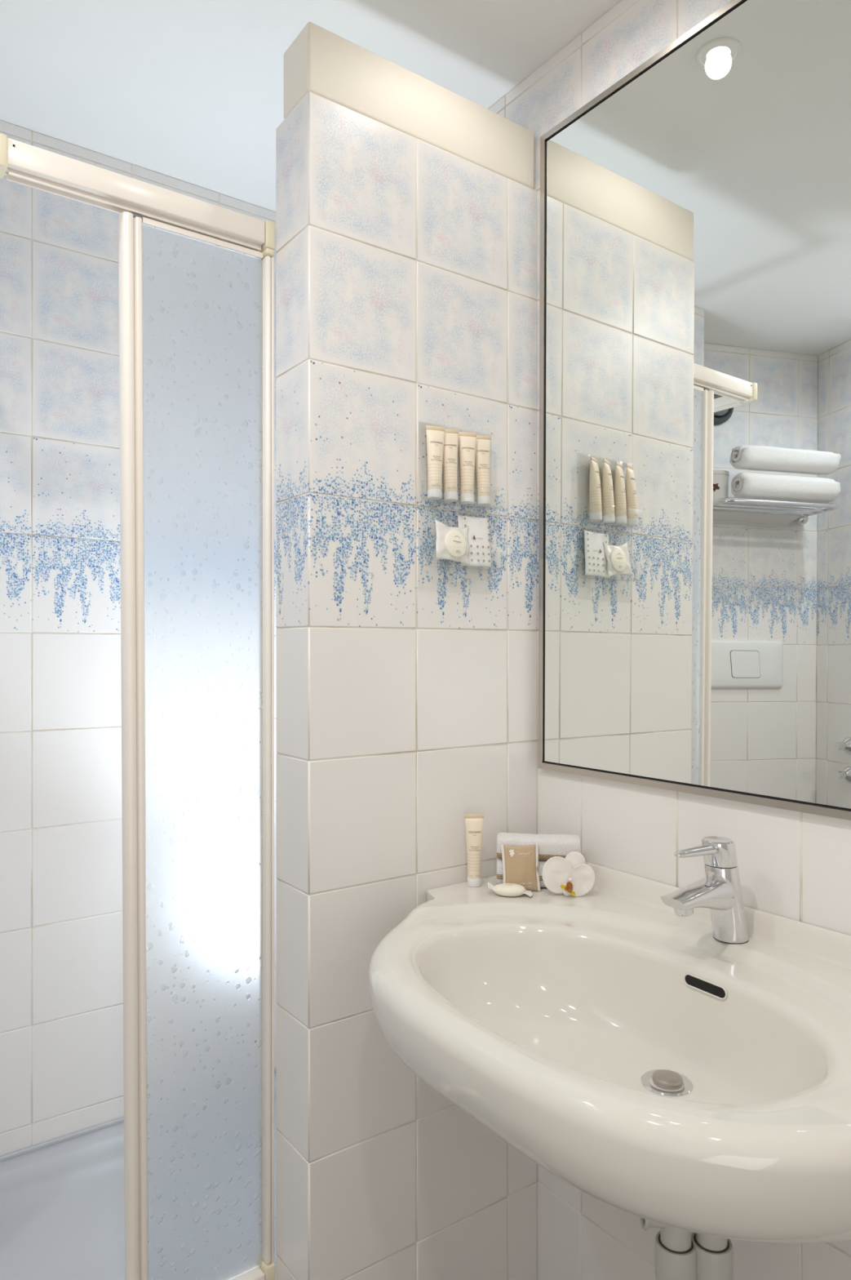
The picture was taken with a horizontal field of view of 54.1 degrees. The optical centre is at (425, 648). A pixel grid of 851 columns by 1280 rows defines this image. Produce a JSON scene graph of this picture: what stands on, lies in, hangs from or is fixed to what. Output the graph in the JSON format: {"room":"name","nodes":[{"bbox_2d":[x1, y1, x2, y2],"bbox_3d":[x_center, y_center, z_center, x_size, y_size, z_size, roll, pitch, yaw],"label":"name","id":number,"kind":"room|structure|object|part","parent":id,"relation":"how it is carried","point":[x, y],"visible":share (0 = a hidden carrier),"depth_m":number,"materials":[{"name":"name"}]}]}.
{"room":"hotel bathroom","nodes":[
{"label":"hotel bathroom","id":0,"kind":"room"},
{"bbox_2d":[0,120,276,1155],"bbox_3d":[-0.601,0.097,1.907,1.050,2.306,0.105,0,0,-36],"label":"wall","id":1,"kind":"structure","parent":0,"point":[61,949],"depth_m":1.73,"materials":[{"name":"tile"}]},
{"bbox_2d":[0,0,622,212],"bbox_3d":[-0.309,-1.086,0.346,2.400,0.060,3.300,0,0,-36],"label":"ceiling","id":2,"kind":"structure","parent":0,"point":[192,91],"depth_m":1.49,"materials":[{"name":"paint"}]},
{"bbox_2d":[275,22,537,1279],"bbox_3d":[-0.018,0.155,1.425,0.466,2.190,0.114,0,0,-36],"label":"wall partition","id":3,"kind":"structure","parent":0,"point":[406,205],"depth_m":1.33,"materials":[{"name":"tile"}]},
{"bbox_2d":[418,426,504,594],"bbox_3d":[0.064,-0.234,1.391,0.158,0.277,0.038,0,0,-36],"label":"dispenser","id":4,"kind":"object","parent":3,"relation":"attached to","point":[491,508],"visible":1,"depth_m":1.42,"materials":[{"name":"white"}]},
{"bbox_2d":[426,425,444,499],"bbox_3d":[0.015,-0.304,1.358,0.026,0.120,0.029,0,0,23],"label":"toiletry tube","id":5,"kind":"object","parent":4,"relation":"in","point":[435,434],"visible":1,"depth_m":1.35,"materials":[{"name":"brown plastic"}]},
{"bbox_2d":[442,428,458,502],"bbox_3d":[0.039,-0.304,1.376,0.031,0.120,0.025,0,0,12],"label":"toiletry tube","id":6,"kind":"object","parent":4,"relation":"in","point":[450,464],"visible":0.98,"depth_m":1.37,"materials":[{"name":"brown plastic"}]},
{"bbox_2d":[435,519,470,565],"bbox_3d":[0.046,-0.176,1.378,0.076,0.073,0.018,0,0,-36],"label":"soap","id":7,"kind":"object","parent":4,"relation":"in","point":[452,544],"visible":1,"depth_m":1.37,"materials":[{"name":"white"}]},
{"bbox_2d":[458,431,476,504],"bbox_3d":[0.070,-0.304,1.395,0.031,0.120,0.025,0,0,8],"label":"toiletry tube","id":8,"kind":"object","parent":4,"relation":"in","point":[467,441],"visible":1,"depth_m":1.39,"materials":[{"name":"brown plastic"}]},
{"bbox_2d":[457,515,492,567],"bbox_3d":[0.084,-0.182,1.414,0.070,0.087,0.011,0,0,-36],"label":"sachet","id":9,"kind":"object","parent":4,"relation":"in","point":[480,553],"visible":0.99,"depth_m":1.42,"materials":[{"name":"beige plastic"}]},
{"bbox_2d":[475,435,491,506],"bbox_3d":[0.095,-0.304,1.417,0.031,0.120,0.024,0,0,9],"label":"toiletry tube","id":10,"kind":"object","parent":4,"relation":"in","point":[482,457],"visible":0.96,"depth_m":1.41,"materials":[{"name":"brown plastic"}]},
{"bbox_2d":[488,0,850,1279],"bbox_3d":[0.642,0.097,0.993,0.100,2.306,3.040,0,0,-36],"label":"wall","id":11,"kind":"structure","parent":0,"point":[793,864],"depth_m":1.33,"materials":[{"name":"tile"}]},
{"bbox_2d":[368,861,850,1243],"bbox_3d":[0.243,0.471,1.014,0.521,0.222,0.858,0,0,-36],"label":"washbasin","id":12,"kind":"object","parent":11,"relation":"attached to","point":[668,1072],"visible":0.96,"depth_m":0.98,"materials":[{"name":"white ceramic"}]},
{"bbox_2d":[464,813,484,887],"bbox_3d":[0.081,0.334,1.389,0.024,0.119,0.024,0,0,42],"label":"toiletry tube","id":13,"kind":"object","parent":12,"relation":"on","point":[474,823],"visible":1,"depth_m":1.38,"materials":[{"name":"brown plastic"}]},
{"bbox_2d":[488,882,533,897],"bbox_3d":[0.136,0.385,1.335,0.072,0.018,0.036,0,0,8],"label":"soap bar","id":14,"kind":"object","parent":12,"relation":"on","point":[503,889],"visible":1,"depth_m":1.32,"materials":[{"name":"beige"}]},
{"bbox_2d":[501,843,541,891],"bbox_3d":[0.155,0.356,1.357,0.064,0.078,0.013,0,0,0],"label":"sachet","id":15,"kind":"object","parent":12,"relation":"on","point":[520,864],"visible":0.94,"depth_m":1.35,"materials":[{"name":"beige"}]},
{"bbox_2d":[497,832,581,887],"bbox_3d":[0.188,0.352,1.389,0.137,0.084,0.051,0,0,7],"label":"hand towel","id":16,"kind":"object","parent":12,"relation":"on","point":[550,846],"visible":0.54,"depth_m":1.37,"materials":[{"name":"white fabric"}]},
{"bbox_2d":[542,851,595,896],"bbox_3d":[0.228,0.359,1.325,0.084,0.068,0.030,0,0,0],"label":"bloom","id":17,"kind":"object","parent":12,"relation":"on","point":[569,875],"visible":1,"depth_m":1.33,"materials":[{"name":"white plant"}]},
{"bbox_2d":[640,1217,733,1279],"bbox_3d":[0.328,0.746,1.047,0.113,0.324,0.053,0,0,4],"label":"pipes","id":18,"kind":"object","parent":12,"relation":"attached to","point":[679,1254],"visible":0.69,"depth_m":1.03,"materials":[{"name":"white plastic"}]},
{"bbox_2d":[661,835,748,943],"bbox_3d":[0.373,0.325,1.105,0.151,0.138,0.046,0,0,-36],"label":"tap","id":19,"kind":"object","parent":12,"relation":"on","point":[720,891],"visible":1,"depth_m":1.10,"materials":[{"name":"silver metal"}]},
{"bbox_3d":[0.352,0.266,1.090,0.076,0.013,0.027,0,0,-36],"label":"lever","id":20,"kind":"part","parent":19,"relation":"part of","materials":[{"name":"silver metal"}]},
{"bbox_3d":[0.359,0.327,1.095,0.116,0.048,0.041,0,0,-36],"label":"spout","id":21,"kind":"part","parent":19,"relation":"part of","materials":[{"name":"silver metal"}]},
{"bbox_3d":[0.395,0.272,1.121,0.049,0.034,0.044,0,0,-36],"label":"handle","id":22,"kind":"part","parent":19,"relation":"part of","materials":[{"name":"silver metal"}]},
{"bbox_2d":[537,0,850,820],"bbox_3d":[0.456,-0.354,1.156,0.012,1.136,0.852,0,0,-36],"label":"wall mirror","id":23,"kind":"object","parent":11,"relation":"attached to","point":[695,489],"visible":1,"depth_m":1.22,"materials":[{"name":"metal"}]},
{"bbox_3d":[-0.309,1.280,0.346,2.400,0.060,3.300,0,0,-36],"label":"floor","id":24,"kind":"structure","parent":0,"visible":0},
{"bbox_2d":[0,1067,276,1279],"bbox_3d":[-0.407,1.130,1.599,0.894,0.240,0.620,0,0,-36],"label":"shower tray","id":25,"kind":"object","parent":24,"relation":"on","point":[62,1198],"visible":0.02,"depth_m":1.60,"materials":[{"name":"ceramic"}]},
{"bbox_2d":[0,133,275,1279],"bbox_3d":[-0.507,0.168,1.361,0.414,1.702,0.360,0,0,-36],"label":"shower enclosure","id":26,"kind":"object","parent":25,"relation":"on","point":[197,277],"visible":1,"depth_m":1.27,"materials":[{"name":"glass"}]},
{"bbox_3d":[-0.415,-0.662,1.229,0.372,0.036,0.034,0,0,-36],"label":"rail","id":27,"kind":"part","parent":26,"relation":"part of","materials":[{"name":"beige metal"}]},
{"bbox_3d":[-0.332,0.181,1.290,0.214,1.614,0.004,0,0,-36],"label":"door pane","id":28,"kind":"part","parent":26,"relation":"part of","materials":[{"name":"glass"}]},
{"bbox_3d":[-0.415,1.005,1.229,0.371,0.027,0.034,0,0,-36],"label":"rail","id":29,"kind":"part","parent":26,"relation":"part of","materials":[{"name":"beige metal"}]},
{"bbox_3d":[-0.258,0.177,1.341,0.009,1.609,0.031,0,0,-36],"label":"wall post","id":30,"kind":"part","parent":26,"relation":"part of","materials":[{"name":"metal"}]}
]}

